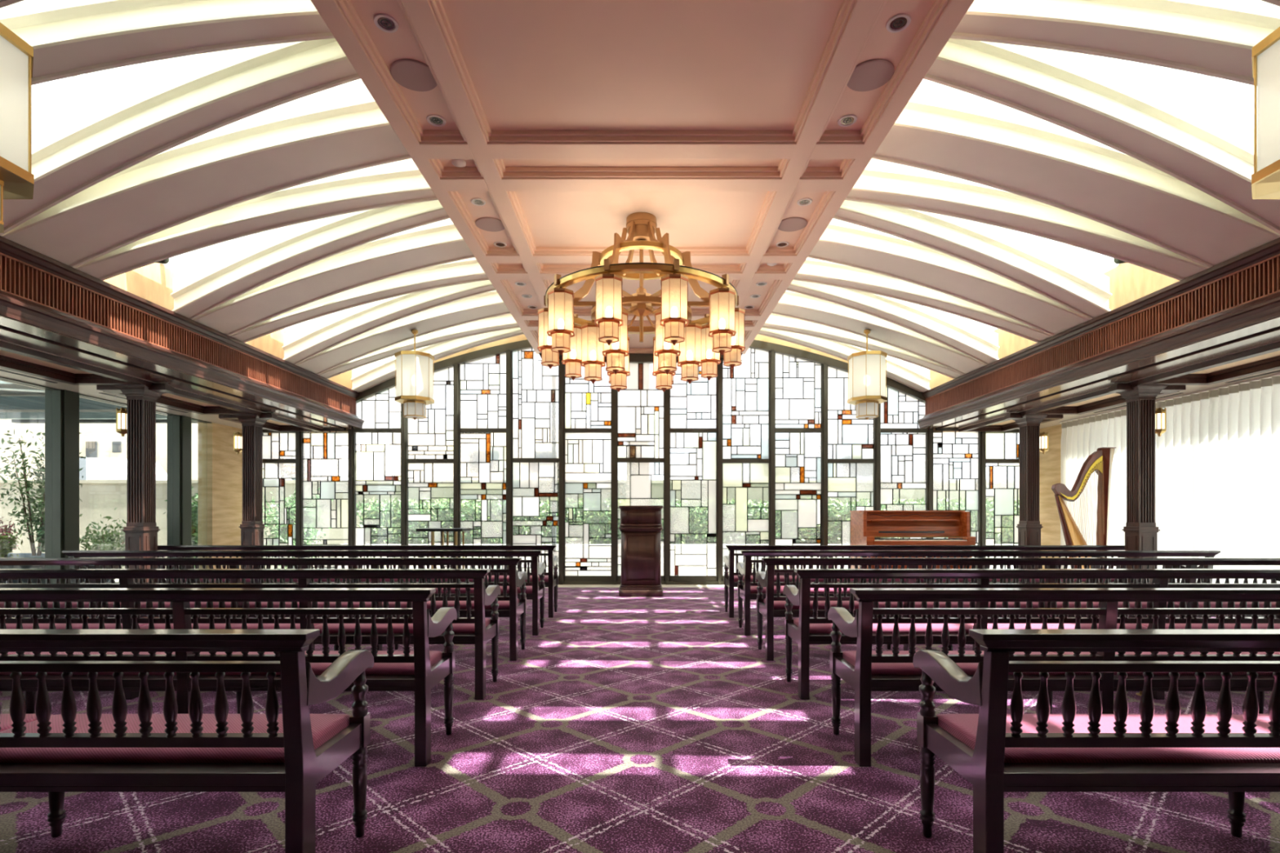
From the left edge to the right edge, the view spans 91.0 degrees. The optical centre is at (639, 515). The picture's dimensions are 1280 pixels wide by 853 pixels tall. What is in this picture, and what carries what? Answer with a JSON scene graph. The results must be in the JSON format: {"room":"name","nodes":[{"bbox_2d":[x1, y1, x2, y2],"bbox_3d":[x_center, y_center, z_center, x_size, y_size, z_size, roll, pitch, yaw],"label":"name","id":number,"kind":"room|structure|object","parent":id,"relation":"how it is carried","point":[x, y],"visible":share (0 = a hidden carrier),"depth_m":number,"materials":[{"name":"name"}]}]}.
{"room":"house of worship","nodes":[
{"label":"house of worship","id":0,"kind":"room"},
{"bbox_2d":[0,0,1279,391],"bbox_3d":[0.013,-2.810,3.650,9.400,1.580,13.700,0,0,0],"label":"ceiling","id":1,"kind":"structure","parent":0,"point":[570,119],"depth_m":4.67,"materials":[{"name":"paint"}]},
{"bbox_2d":[0,22,34,232],"bbox_3d":[-3.154,-1.968,2.920,0.488,1.255,0.488,0,0,0],"label":"pendant lantern","id":2,"kind":"object","parent":1,"relation":"hanging from","point":[16,55],"visible":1,"depth_m":2.96,"materials":[{"name":"gold metal"}]},
{"bbox_2d":[31,53,362,330],"bbox_3d":[-3.465,-3.128,3.320,3.485,0.884,14.560,0,0,0],"label":"window","id":3,"kind":"structure","parent":1,"relation":"attached to","point":[97,82],"depth_m":4.43,"materials":[{"name":"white glass"}]},
{"bbox_2d":[373,13,398,32],"bbox_3d":[-1.424,-2.763,3.530,0.132,0.009,0.132,0,0,0],"label":"recessed light","id":4,"kind":"object","parent":1,"relation":"in","point":[384,23],"visible":1,"depth_m":3.53,"materials":[{"name":"white plastic"}]},
{"bbox_2d":[390,58,436,91],"bbox_3d":[-1.417,-2.760,3.950,0.286,0.011,0.286,0,0,0],"label":"ceiling speaker","id":5,"kind":"object","parent":1,"relation":"attached to","point":[411,74],"visible":0.9,"depth_m":3.94},
{"bbox_2d":[394,328,434,419],"bbox_3d":[-3.154,-1.968,8.810,0.488,1.255,0.488,0,0,0],"label":"pendant lantern","id":6,"kind":"object","parent":1,"relation":"hanging from","point":[413,369],"visible":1,"depth_m":8.65,"materials":[{"name":"white glass"}]},
{"bbox_2d":[426,114,446,126],"bbox_3d":[-1.424,-2.763,4.400,0.132,0.009,0.132,0,0,0],"label":"recessed light","id":7,"kind":"object","parent":1,"relation":"in","point":[435,120],"visible":1,"depth_m":4.40,"materials":[{"name":"silver metal"}]},
{"bbox_2d":[451,159,466,167],"bbox_3d":[-1.417,-2.749,4.920,0.110,0.032,0.110,0,0,0],"label":"smoke detector","id":8,"kind":"object","parent":1,"relation":"attached to","point":[456,162],"visible":0.94,"depth_m":4.90,"materials":[{"name":"white plastic"}]},
{"bbox_2d":[471,197,485,205],"bbox_3d":[-1.424,-2.763,5.540,0.132,0.009,0.132,0,0,0],"label":"recessed light","id":9,"kind":"object","parent":1,"relation":"in","point":[477,202],"visible":1,"depth_m":5.54,"materials":[{"name":"silver metal"}]},
{"bbox_2d":[475,217,504,231],"bbox_3d":[-1.417,-2.760,5.970,0.286,0.011,0.286,0,0,0],"label":"ceiling speaker","id":10,"kind":"object","parent":1,"relation":"attached to","point":[487,224],"visible":0.91,"depth_m":5.94},
{"bbox_2d":[493,241,506,247],"bbox_3d":[-1.424,-2.763,6.410,0.132,0.009,0.132,0,0,0],"label":"recessed light","id":11,"kind":"object","parent":1,"relation":"in","point":[499,244],"visible":1,"depth_m":6.41,"materials":[{"name":"silver metal"}]},
{"bbox_2d":[515,281,525,286],"bbox_3d":[-1.424,-2.763,7.500,0.132,0.009,0.132,0,0,0],"label":"recessed light","id":12,"kind":"object","parent":1,"relation":"in","point":[517,283],"visible":1,"depth_m":7.49,"materials":[{"name":"silver metal"}]},
{"bbox_2d":[537,212,745,391],"bbox_3d":[0.013,-1.998,5.870,1.927,1.535,1.844,0,0,0],"label":"chandelier","id":13,"kind":"object","parent":1,"relation":"hanging from","point":[700,342],"visible":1,"depth_m":5.49,"materials":[{"name":"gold metal"}]},
{"bbox_2d":[755,281,767,286],"bbox_3d":[1.450,-2.763,7.500,0.132,0.009,0.132,0,0,0],"label":"recessed light","id":14,"kind":"object","parent":1,"relation":"in","point":[760,283],"visible":1,"depth_m":7.49,"materials":[{"name":"silver metal"}]},
{"bbox_2d":[775,241,788,247],"bbox_3d":[1.450,-2.763,6.410,0.132,0.009,0.132,0,0,0],"label":"recessed light","id":15,"kind":"object","parent":1,"relation":"in","point":[781,244],"visible":1,"depth_m":6.41,"materials":[{"name":"silver metal"}]},
{"bbox_2d":[777,217,807,231],"bbox_3d":[1.443,-2.760,5.970,0.286,0.011,0.286,0,0,0],"label":"ceiling speaker","id":16,"kind":"object","parent":1,"relation":"attached to","point":[792,224],"visible":0.86,"depth_m":5.94},
{"bbox_2d":[796,197,812,205],"bbox_3d":[1.450,-2.763,5.540,0.132,0.009,0.132,0,0,0],"label":"recessed light","id":17,"kind":"object","parent":1,"relation":"in","point":[803,202],"visible":1,"depth_m":5.54,"materials":[{"name":"silver metal"}]},
{"bbox_2d":[837,114,857,126],"bbox_3d":[1.450,-2.763,4.400,0.132,0.009,0.132,0,0,0],"label":"recessed light","id":18,"kind":"object","parent":1,"relation":"in","point":[847,120],"visible":1,"depth_m":4.40,"materials":[{"name":"silver metal"}]},
{"bbox_2d":[847,328,887,419],"bbox_3d":[3.180,-1.968,8.810,0.488,1.255,0.488,0,0,0],"label":"pendant lantern","id":19,"kind":"object","parent":1,"relation":"hanging from","point":[867,370],"visible":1,"depth_m":8.65,"materials":[{"name":"gold metal"}]},
{"bbox_2d":[847,58,894,91],"bbox_3d":[1.443,-2.760,3.950,0.286,0.011,0.286,0,0,0],"label":"ceiling speaker","id":20,"kind":"object","parent":1,"relation":"attached to","point":[871,74],"visible":0.86,"depth_m":3.93},
{"bbox_2d":[885,13,911,32],"bbox_3d":[1.450,-2.763,3.530,0.132,0.009,0.132,0,0,0],"label":"recessed light","id":21,"kind":"object","parent":1,"relation":"in","point":[900,23],"visible":1,"depth_m":3.53,"materials":[{"name":"silver metal"}]},
{"bbox_2d":[921,53,1253,330],"bbox_3d":[3.490,-3.128,3.320,3.485,0.884,14.560,0,0,0],"label":"window","id":22,"kind":"structure","parent":1,"relation":"attached to","point":[1185,82],"depth_m":4.43,"materials":[{"name":"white glass"}]},
{"bbox_2d":[1251,26,1279,199],"bbox_3d":[3.180,-1.968,2.920,0.488,1.255,0.488,0,0,0],"label":"pendant lantern","id":23,"kind":"object","parent":1,"relation":"hanging from","point":[1265,179],"visible":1,"depth_m":2.97,"materials":[{"name":"gold metal"}]},
{"bbox_2d":[0,587,1279,852],"bbox_3d":[0.013,1.250,3.329,13.600,0.200,13.458,0,0,0],"label":"floor","id":24,"kind":"structure","parent":0,"point":[627,724],"depth_m":2.76,"materials":[{"name":"purple carpet"}]},
{"bbox_2d":[96,380,174,617],"bbox_3d":[-5.477,-0.144,6.850,0.740,2.588,0.330,0,0,0],"label":"column","id":25,"kind":"structure","parent":24,"relation":"on","point":[141,530],"depth_m":6.77,"materials":[{"name":"brown wood"}]},
{"bbox_2d":[115,407,127,436],"bbox_3d":[-5.592,-1.015,6.830,0.155,0.310,0.111,0,0,0],"label":"wall lantern","id":26,"kind":"object","parent":25,"relation":"attached to","point":[122,413],"visible":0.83,"depth_m":6.79,"materials":[{"name":"beige glass"}]},
{"bbox_2d":[0,629,373,852],"bbox_3d":[-3.214,0.742,2.043,4.546,0.816,0.542,0,0,0],"label":"pew","id":27,"kind":"object","parent":24,"relation":"on","point":[291,752],"visible":1,"depth_m":1.83,"materials":[{"name":"brown wood"}]},
{"bbox_2d":[0,714,350,763],"bbox_3d":[-1.564,0.725,2.087,1.056,0.049,0.373,0,0,0],"label":"cushion","id":28,"kind":"object","parent":27,"relation":"on","point":[325,727],"depth_m":1.92,"materials":[{"name":"fabric"}]},
{"bbox_2d":[0,587,457,766],"bbox_3d":[-3.214,0.742,3.093,4.546,0.816,0.542,0,0,0],"label":"pew","id":29,"kind":"object","parent":24,"relation":"on","point":[419,670],"visible":0.64,"depth_m":2.87,"materials":[{"name":"brown wood"}]},
{"bbox_2d":[200,650,442,675],"bbox_3d":[-1.564,0.725,3.138,1.056,0.049,0.373,0,0,0],"label":"cushion","id":30,"kind":"object","parent":29,"relation":"on","point":[379,668],"depth_m":2.97,"materials":[{"name":"fabric"}]},
{"bbox_2d":[218,410,277,568],"bbox_3d":[-5.477,-0.144,8.810,0.740,2.588,0.330,0,0,0],"label":"column","id":31,"kind":"structure","parent":24,"relation":"on","point":[251,527],"depth_m":8.73,"materials":[{"name":"brown wood"}]},
{"bbox_2d":[233,431,242,453],"bbox_3d":[-5.592,-1.015,8.790,0.155,0.310,0.111,0,0,0],"label":"wall lantern","id":32,"kind":"object","parent":31,"relation":"attached to","point":[237,437],"visible":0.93,"depth_m":8.76,"materials":[{"name":"beige glass"}]},
{"bbox_2d":[0,568,500,699],"bbox_3d":[-3.214,0.742,4.143,4.546,0.816,0.542,0,0,0],"label":"pew","id":33,"kind":"object","parent":24,"relation":"on","point":[478,630],"visible":0.41,"depth_m":3.92,"materials":[{"name":"brown wood"}]},
{"bbox_2d":[314,617,490,633],"bbox_3d":[-1.564,0.725,4.188,1.056,0.049,0.373,0,0,0],"label":"cushion","id":34,"kind":"object","parent":33,"relation":"on","point":[332,628],"depth_m":4.01,"materials":[{"name":"fabric"}]},
{"bbox_2d":[0,557,527,661],"bbox_3d":[-3.214,0.742,5.193,4.546,0.816,0.542,0,0,0],"label":"pew","id":35,"kind":"object","parent":24,"relation":"on","point":[511,606],"visible":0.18,"depth_m":4.96,"materials":[{"name":"brown wood"}]},
{"bbox_2d":[0,601,113,608],"bbox_3d":[-4.854,0.725,5.237,1.080,0.049,0.373,0,0,0],"label":"cushion","id":36,"kind":"object","parent":35,"relation":"on","point":[2,603],"depth_m":5.06,"materials":[{"name":"fabric"}]},
{"bbox_2d":[382,598,519,608],"bbox_3d":[-1.564,0.725,5.237,1.056,0.049,0.373,0,0,0],"label":"cushion","id":37,"kind":"object","parent":35,"relation":"on","point":[502,604],"depth_m":5.06,"materials":[{"name":"fabric"}]},
{"bbox_2d":[62,550,545,635],"bbox_3d":[-3.214,0.742,6.243,4.546,0.816,0.542,0,0,0],"label":"pew","id":38,"kind":"object","parent":24,"relation":"on","point":[535,592],"visible":0.3,"depth_m":6.01,"materials":[{"name":"brown wood"}]},
{"bbox_2d":[435,586,532,592],"bbox_3d":[-1.564,0.725,6.287,1.056,0.049,0.373,0,0,0],"label":"cushion","id":39,"kind":"object","parent":38,"relation":"on","point":[529,588],"depth_m":6.10,"materials":[{"name":"fabric"}]},
{"bbox_2d":[157,545,558,617],"bbox_3d":[-3.214,0.742,7.293,4.546,0.816,0.542,0,0,0],"label":"pew","id":40,"kind":"object","parent":24,"relation":"on","point":[551,578],"visible":0.2,"depth_m":7.04,"materials":[{"name":"brown wood"}]},
{"bbox_2d":[165,578,250,581],"bbox_3d":[-4.854,0.725,7.338,1.080,0.049,0.373,0,0,0],"label":"cushion","id":41,"kind":"object","parent":40,"relation":"on","point":[172,580],"depth_m":7.15,"materials":[{"name":"fabric"}]},
{"bbox_2d":[460,575,548,581],"bbox_3d":[-1.564,0.725,7.338,1.056,0.049,0.373,0,0,0],"label":"cushion","id":42,"kind":"object","parent":40,"relation":"on","point":[501,577],"depth_m":7.15,"materials":[{"name":"fabric"}]},
{"bbox_2d":[415,528,471,568],"bbox_3d":[-2.837,0.667,9.100,0.660,0.965,0.440,0,0,0],"label":"table","id":43,"kind":"object","parent":24,"relation":"on","point":[432,530],"visible":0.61,"depth_m":8.94,"materials":[{"name":"brown wood"}]},
{"bbox_2d":[618,506,662,596],"bbox_3d":[0.013,0.505,9.120,0.636,1.290,0.456,0,0,0],"label":"lectern","id":44,"kind":"object","parent":24,"relation":"on","point":[641,527],"visible":1,"depth_m":8.93,"materials":[{"name":"brown wood"}]},
{"bbox_2d":[849,510,975,568],"bbox_3d":[3.863,0.539,8.977,1.500,1.222,0.705,0,0,0],"label":"upright piano","id":45,"kind":"object","parent":24,"relation":"on","point":[865,525],"visible":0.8,"depth_m":8.92,"materials":[{"name":"brown wood"}]},
{"bbox_2d":[723,545,1124,617],"bbox_3d":[3.240,0.742,7.293,4.546,0.816,0.542,0,0,0],"label":"pew","id":46,"kind":"object","parent":24,"relation":"on","point":[731,580],"visible":0.23,"depth_m":7.04,"materials":[{"name":"brown wood"}]},
{"bbox_2d":[733,575,823,581],"bbox_3d":[1.600,0.725,7.338,1.080,0.049,0.373,0,0,0],"label":"cushion","id":47,"kind":"object","parent":46,"relation":"on","point":[735,577],"depth_m":7.15,"materials":[{"name":"fabric"}]},
{"bbox_2d":[1030,578,1115,581],"bbox_3d":[4.890,0.725,7.338,1.056,0.049,0.373,0,0,0],"label":"cushion","id":48,"kind":"object","parent":46,"relation":"on","point":[1036,580],"depth_m":7.15,"materials":[{"name":"fabric"}]},
{"bbox_2d":[737,550,1220,635],"bbox_3d":[3.240,0.742,6.243,4.546,0.816,0.542,0,0,0],"label":"pew","id":49,"kind":"object","parent":24,"relation":"on","point":[748,591],"visible":0.34,"depth_m":6.01,"materials":[{"name":"brown wood"}]},
{"bbox_2d":[750,586,850,592],"bbox_3d":[1.600,0.725,6.287,1.080,0.049,0.373,0,0,0],"label":"cushion","id":50,"kind":"object","parent":49,"relation":"on","point":[753,588],"depth_m":6.10,"materials":[{"name":"fabric"}]},
{"bbox_2d":[755,557,1279,661],"bbox_3d":[3.240,0.742,5.193,4.546,0.816,0.542,0,0,0],"label":"pew","id":51,"kind":"object","parent":24,"relation":"on","point":[771,606],"visible":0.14,"depth_m":4.96,"materials":[{"name":"brown wood"}]},
{"bbox_2d":[763,598,903,608],"bbox_3d":[1.600,0.725,5.237,1.080,0.049,0.373,0,0,0],"label":"cushion","id":52,"kind":"object","parent":51,"relation":"on","point":[777,604],"depth_m":5.06,"materials":[{"name":"fabric"}]},
{"bbox_2d":[1173,601,1275,608],"bbox_3d":[4.890,0.725,5.237,1.056,0.049,0.373,0,0,0],"label":"cushion","id":53,"kind":"object","parent":51,"relation":"on","point":[1200,603],"depth_m":5.06,"materials":[{"name":"fabric"}]},
{"bbox_2d":[782,568,1279,699],"bbox_3d":[3.240,0.742,4.143,4.546,0.816,0.542,0,0,0],"label":"pew","id":54,"kind":"object","parent":24,"relation":"on","point":[805,630],"visible":0.38,"depth_m":3.92,"materials":[{"name":"brown wood"}]},
{"bbox_2d":[793,617,973,633],"bbox_3d":[1.600,0.725,4.188,1.080,0.049,0.373,0,0,0],"label":"cushion","id":55,"kind":"object","parent":54,"relation":"on","point":[814,628],"depth_m":4.01,"materials":[{"name":"fabric"}]},
{"bbox_2d":[1004,410,1062,568],"bbox_3d":[5.503,-0.144,8.810,0.740,2.588,0.330,0,0,0],"label":"column","id":56,"kind":"structure","parent":24,"relation":"on","point":[1029,527],"depth_m":8.73,"materials":[{"name":"brown wood"}]},
{"bbox_2d":[1040,431,1048,453],"bbox_3d":[5.618,-1.015,8.790,0.155,0.310,0.111,0,0,0],"label":"wall lantern","id":57,"kind":"object","parent":56,"relation":"attached to","point":[1044,437],"visible":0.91,"depth_m":8.75,"materials":[{"name":"beige glass"}]},
{"bbox_2d":[827,587,1279,766],"bbox_3d":[3.240,0.742,3.093,4.546,0.816,0.542,0,0,0],"label":"pew","id":58,"kind":"object","parent":24,"relation":"on","point":[866,670],"visible":0.7,"depth_m":2.87,"materials":[{"name":"brown wood"}]},
{"bbox_2d":[842,650,1090,675],"bbox_3d":[1.600,0.725,3.138,1.080,0.049,0.373,0,0,0],"label":"cushion","id":59,"kind":"object","parent":58,"relation":"on","point":[849,656],"depth_m":2.97,"materials":[{"name":"fabric"}]},
{"bbox_2d":[1051,447,1115,568],"bbox_3d":[5.721,0.138,8.100,0.811,2.024,0.340,0,0,0],"label":"harp","id":60,"kind":"object","parent":24,"relation":"on","point":[1100,461],"visible":0.68,"depth_m":8.07,"materials":[{"name":"gold wood"}]},
{"bbox_2d":[912,629,1279,852],"bbox_3d":[3.240,0.742,2.043,4.546,0.816,0.542,0,0,0],"label":"pew","id":61,"kind":"object","parent":24,"relation":"on","point":[997,752],"visible":1,"depth_m":1.83,"materials":[{"name":"brown wood"}]},
{"bbox_2d":[936,714,1279,763],"bbox_3d":[1.600,0.725,2.087,1.080,0.049,0.373,0,0,0],"label":"cushion","id":62,"kind":"object","parent":61,"relation":"on","point":[962,727],"depth_m":1.92,"materials":[{"name":"fabric"}]},
{"bbox_2d":[1107,380,1186,617],"bbox_3d":[5.503,-0.144,6.850,0.740,2.588,0.330,0,0,0],"label":"column","id":63,"kind":"structure","parent":24,"relation":"on","point":[1140,530],"depth_m":6.77,"materials":[{"name":"brown wood"}]},
{"bbox_2d":[1155,407,1166,436],"bbox_3d":[5.618,-1.015,6.830,0.155,0.310,0.111,0,0,0],"label":"wall lantern","id":64,"kind":"object","parent":63,"relation":"attached to","point":[1160,413],"visible":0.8,"depth_m":6.79,"materials":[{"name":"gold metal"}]},
{"bbox_2d":[323,333,958,431],"bbox_3d":[0.013,-2.550,10.560,13.600,2.300,0.120,0,0,0],"label":"wall","id":65,"kind":"structure","parent":0,"point":[344,379],"depth_m":10.50,"materials":[{"name":"beige"}]},
{"bbox_2d":[0,235,364,568],"bbox_3d":[-5.706,-0.795,3.700,2.262,3.890,13.800,0,0,0],"label":"wall","id":66,"kind":"structure","parent":65,"relation":"attached to","point":[63,326],"depth_m":6.61,"materials":[{"name":"brown wood"}]},
{"bbox_2d":[262,429,297,568],"bbox_3d":[-6.134,-0.180,10.500,0.906,2.660,0.140,0,0,0],"label":"window","id":67,"kind":"structure","parent":65,"relation":"in","point":[279,448],"depth_m":10.50,"materials":[{"name":"white glass"}]},
{"bbox_2d":[297,426,350,568],"bbox_3d":[-5.243,-0.418,10.500,0.876,3.136,0.140,0,0,0],"label":"window","id":68,"kind":"structure","parent":65,"relation":"in","point":[313,464],"depth_m":10.50,"materials":[{"name":"white glass"}]},
{"bbox_2d":[350,377,403,568],"bbox_3d":[-4.367,-0.600,10.500,0.876,3.500,0.140,0,0,0],"label":"window","id":69,"kind":"structure","parent":65,"relation":"in","point":[376,406],"depth_m":10.50,"materials":[{"name":"white glass"}]},
{"bbox_2d":[403,356,455,568],"bbox_3d":[-3.491,-0.746,10.500,0.876,3.791,0.140,0,0,0],"label":"window","id":70,"kind":"structure","parent":65,"relation":"in","point":[428,461],"depth_m":10.50,"materials":[{"name":"white glass"}]},
{"bbox_2d":[455,342,508,568],"bbox_3d":[-2.616,-0.855,10.500,0.876,4.009,0.140,0,0,0],"label":"window","id":71,"kind":"structure","parent":65,"relation":"in","point":[482,420],"depth_m":10.50,"materials":[{"name":"white glass"}]},
{"bbox_2d":[508,339,561,584],"bbox_3d":[-1.740,-0.896,10.500,0.876,4.092,0.140,0,0,0],"label":"window","id":72,"kind":"structure","parent":65,"relation":"in","point":[535,397],"depth_m":10.50,"materials":[{"name":"white glass"}]},
{"bbox_2d":[561,354,614,584],"bbox_3d":[-0.864,-0.765,10.500,0.876,3.830,0.140,0,0,0],"label":"window","id":73,"kind":"structure","parent":65,"relation":"in","point":[590,446],"depth_m":10.50,"materials":[{"name":"white glass"}]},
{"bbox_2d":[614,354,666,584],"bbox_3d":[0.012,-0.765,10.500,0.876,3.830,0.140,0,0,0],"label":"window","id":74,"kind":"structure","parent":65,"relation":"in","point":[641,398],"depth_m":10.50,"materials":[{"name":"white glass"}]},
{"bbox_2d":[666,355,719,584],"bbox_3d":[0.888,-0.765,10.500,0.876,3.830,0.140,0,0,0],"label":"window","id":75,"kind":"structure","parent":65,"relation":"in","point":[685,464],"depth_m":10.50,"materials":[{"name":"white glass"}]},
{"bbox_2d":[720,339,773,584],"bbox_3d":[1.764,-0.896,10.500,0.876,4.092,0.140,0,0,0],"label":"window","id":76,"kind":"structure","parent":65,"relation":"in","point":[757,362],"depth_m":10.50,"materials":[{"name":"white glass"}]},
{"bbox_2d":[773,343,825,568],"bbox_3d":[2.639,-0.855,10.500,0.876,4.010,0.140,0,0,0],"label":"window","id":77,"kind":"structure","parent":65,"relation":"in","point":[794,384],"depth_m":10.50,"materials":[{"name":"white glass"}]},
{"bbox_2d":[825,355,878,568],"bbox_3d":[3.515,-0.746,10.500,0.876,3.792,0.140,0,0,0],"label":"window","id":78,"kind":"structure","parent":65,"relation":"in","point":[864,469],"depth_m":10.50,"materials":[{"name":"white glass"}]},
{"bbox_2d":[878,377,931,538],"bbox_3d":[4.391,-0.600,10.500,0.876,3.501,0.140,0,0,0],"label":"window","id":79,"kind":"structure","parent":65,"relation":"in","point":[904,454],"depth_m":10.50,"materials":[{"name":"white glass"}]},
{"bbox_2d":[931,426,983,568],"bbox_3d":[5.267,-0.419,10.500,0.876,3.137,0.140,0,0,0],"label":"window","id":80,"kind":"structure","parent":65,"relation":"in","point":[971,446],"depth_m":10.50,"materials":[{"name":"white glass"}]},
{"bbox_2d":[983,429,1019,568],"bbox_3d":[6.159,-0.180,10.500,0.908,2.660,0.140,0,0,0],"label":"window","id":81,"kind":"structure","parent":65,"relation":"in","point":[995,476],"depth_m":10.50,"materials":[{"name":"white glass"}]},
{"bbox_2d":[917,237,1279,568],"bbox_3d":[5.732,-0.795,3.700,2.262,3.890,13.800,0,0,0],"label":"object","id":82,"kind":"structure","parent":65,"relation":"attached to","point":[1218,325],"depth_m":6.46,"materials":[{"name":"brown wood"}]},
{"bbox_2d":[1059,373,1279,617],"bbox_3d":[6.434,-0.149,5.410,0.104,2.558,8.420,0,0,0],"label":"curtain","id":83,"kind":"object","parent":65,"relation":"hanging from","point":[1217,458],"visible":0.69,"depth_m":7.15,"materials":[{"name":"white fabric"}]},
{"bbox_2d":[545,584,737,587],"bbox_3d":[0.013,1.248,10.380,13.600,0.204,0.640,0,0,0],"label":"trim","id":84,"kind":"structure","parent":0,"point":[558,585],"depth_m":10.17,"materials":[{"name":"beige stone"}]},
{"bbox_3d":[-6.687,-0.150,-1.050,0.200,2.600,4.300,0,0,0],"label":"wall","id":85,"kind":"structure","parent":0,"visible":0},
{"bbox_2d":[0,376,211,617],"bbox_3d":[-6.637,-0.155,3.230,0.200,2.610,12.860,0,0,0],"label":"window","id":86,"kind":"structure","parent":85,"relation":"in","point":[61,406],"depth_m":7.24,"materials":[{"name":"green metal"}]},
{"label":"outside","id":87,"kind":"structure","parent":0,"visible":0},
{"bbox_3d":[0.013,1.480,24.000,120.000,0.240,72.000,0,0,0],"label":"floor","id":88,"kind":"structure","parent":87,"visible":0},
{"bbox_2d":[0,553,116,583],"bbox_3d":[-8.387,0.940,7.900,2.000,0.820,2.000,0,0,0],"label":"planter box","id":89,"kind":"object","parent":88,"relation":"on","point":[15,555],"visible":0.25,"depth_m":7.76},
{"bbox_2d":[0,518,20,556],"bbox_3d":[-7.857,0.266,7.750,0.363,0.533,0.361,0,0,0],"label":"flowering plant","id":90,"kind":"object","parent":89,"relation":"on","point":[9,529],"visible":0.41,"depth_m":7.78,"materials":[{"name":"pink plant"}]},
{"bbox_2d":[0,532,22,557],"bbox_3d":[-7.551,0.349,7.436,0.341,0.368,0.409,0,0,0],"label":"trailing plant","id":91,"kind":"object","parent":89,"relation":"on","point":[5,547],"visible":0.96,"depth_m":7.46,"materials":[{"name":"green plant"}]},
{"bbox_2d":[30,518,44,552],"bbox_3d":[-7.540,0.271,8.099,0.458,0.572,0.354,0,0,-35],"label":"fern plant","id":92,"kind":"object","parent":89,"relation":"on","point":[40,537],"visible":0.12,"depth_m":7.98,"materials":[{"name":"green plant"}]},
{"bbox_2d":[0,423,86,555],"bbox_3d":[-8.041,-0.376,8.361,0.970,1.815,0.990,0,0,0],"label":"leafy shrub","id":93,"kind":"object","parent":89,"relation":"on","point":[40,506],"visible":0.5,"depth_m":8.27,"materials":[{"name":"green plant"}]},
{"bbox_2d":[0,419,198,479],"bbox_3d":[-19.587,-0.950,22.480,12.800,4.600,7.040,0,0,0],"label":"building","id":94,"kind":"structure","parent":88,"relation":"on","point":[95,440],"depth_m":19.00,"materials":[{"name":"white"}]},
{"bbox_2d":[79,507,127,580],"bbox_3d":[-10.312,0.689,12.236,1.284,1.688,1.158,0,0,-20],"label":"bush","id":95,"kind":"object","parent":88,"relation":"on","point":[99,544],"visible":0.37,"depth_m":12.11,"materials":[{"name":"green plant"}]},
{"bbox_2d":[79,456,167,479],"bbox_3d":[-14.072,-0.110,17.585,1.970,2.920,1.630,0,0,0],"label":"shed","id":96,"kind":"object","parent":88,"relation":"on","point":[94,468],"visible":0.16,"depth_m":16.80,"materials":[{"name":"white paint"}]},
{"bbox_2d":[162,486,198,567],"bbox_3d":[-8.903,0.338,12.949,1.534,2.030,1.525,0,0,43],"label":"bush","id":97,"kind":"object","parent":88,"relation":"on","point":[195,508],"visible":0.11,"depth_m":12.53,"materials":[{"name":"green plant"}]},
{"bbox_2d":[262,485,333,568],"bbox_3d":[-7.041,0.286,12.903,1.471,2.133,1.502,0,0,16],"label":"bush","id":98,"kind":"object","parent":88,"relation":"on","point":[308,535],"visible":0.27,"depth_m":12.74,"materials":[{"name":"green plant"}]},
{"bbox_2d":[262,391,400,479],"bbox_3d":[-11.187,-1.950,23.480,3.400,6.600,7.040,0,0,0],"label":"house","id":99,"kind":"structure","parent":88,"relation":"on","point":[364,460],"depth_m":21.47,"materials":[{"name":"glass"}]},
{"bbox_2d":[396,425,598,479],"bbox_3d":[-5.637,-1.050,26.980,7.300,4.800,6.040,0,0,0],"label":"apartment block","id":100,"kind":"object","parent":88,"relation":"on","point":[497,451],"visible":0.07,"depth_m":24.00,"materials":[{"name":"glass"}]},
{"bbox_2d":[0,480,1019,568],"bbox_3d":[0.013,0.275,14.325,32.000,2.150,0.350,0,0,0],"label":"wall","id":101,"kind":"structure","parent":88,"relation":"on","point":[98,497],"depth_m":14.20,"materials":[{"name":"beige paint"}]},
{"bbox_2d":[551,497,555,571],"bbox_3d":[-1.592,-0.700,11.650,0.070,4.100,0.100,0,0,0],"label":"steel post","id":102,"kind":"object","parent":88,"relation":"on","point":[553,528],"visible":0.02,"depth_m":11.60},
{"bbox_2d":[626,414,649,506],"bbox_3d":[-0.037,-0.900,12.150,0.440,4.500,0.300,0,0,0],"label":"concrete post","id":103,"kind":"object","parent":88,"relation":"on","point":[628,500],"visible":0.02,"depth_m":12.00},
{"bbox_2d":[337,544,1017,575],"bbox_3d":[1.413,0.970,12.875,15.200,0.760,0.250,0,0,0],"label":"wall","id":104,"kind":"structure","parent":88,"relation":"on","point":[595,552],"depth_m":12.75,"materials":[{"name":"white"}]},
{"bbox_2d":[356,496,1019,544],"bbox_3d":[1.524,0.459,13.563,15.164,1.782,1.052,0,0,0],"label":"hedge","id":105,"kind":"object","parent":88,"relation":"on","point":[698,522],"visible":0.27,"depth_m":13.29,"materials":[{"name":"green plant"}]},
{"bbox_2d":[693,437,941,479],"bbox_3d":[6.613,-0.750,26.480,8.800,4.200,7.040,0,0,0],"label":"apartment block","id":106,"kind":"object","parent":88,"relation":"on","point":[730,471],"visible":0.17,"depth_m":23.00,"materials":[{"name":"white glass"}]},
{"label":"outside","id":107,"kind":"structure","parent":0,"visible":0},
{"bbox_2d":[0,382,198,423],"bbox_3d":[-9.687,-1.785,5.810,5.600,0.470,13.620,0,0,0],"label":"canopy","id":108,"kind":"object","parent":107,"point":[20,404],"visible":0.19,"depth_m":9.82,"materials":[{"name":"white plastic"}]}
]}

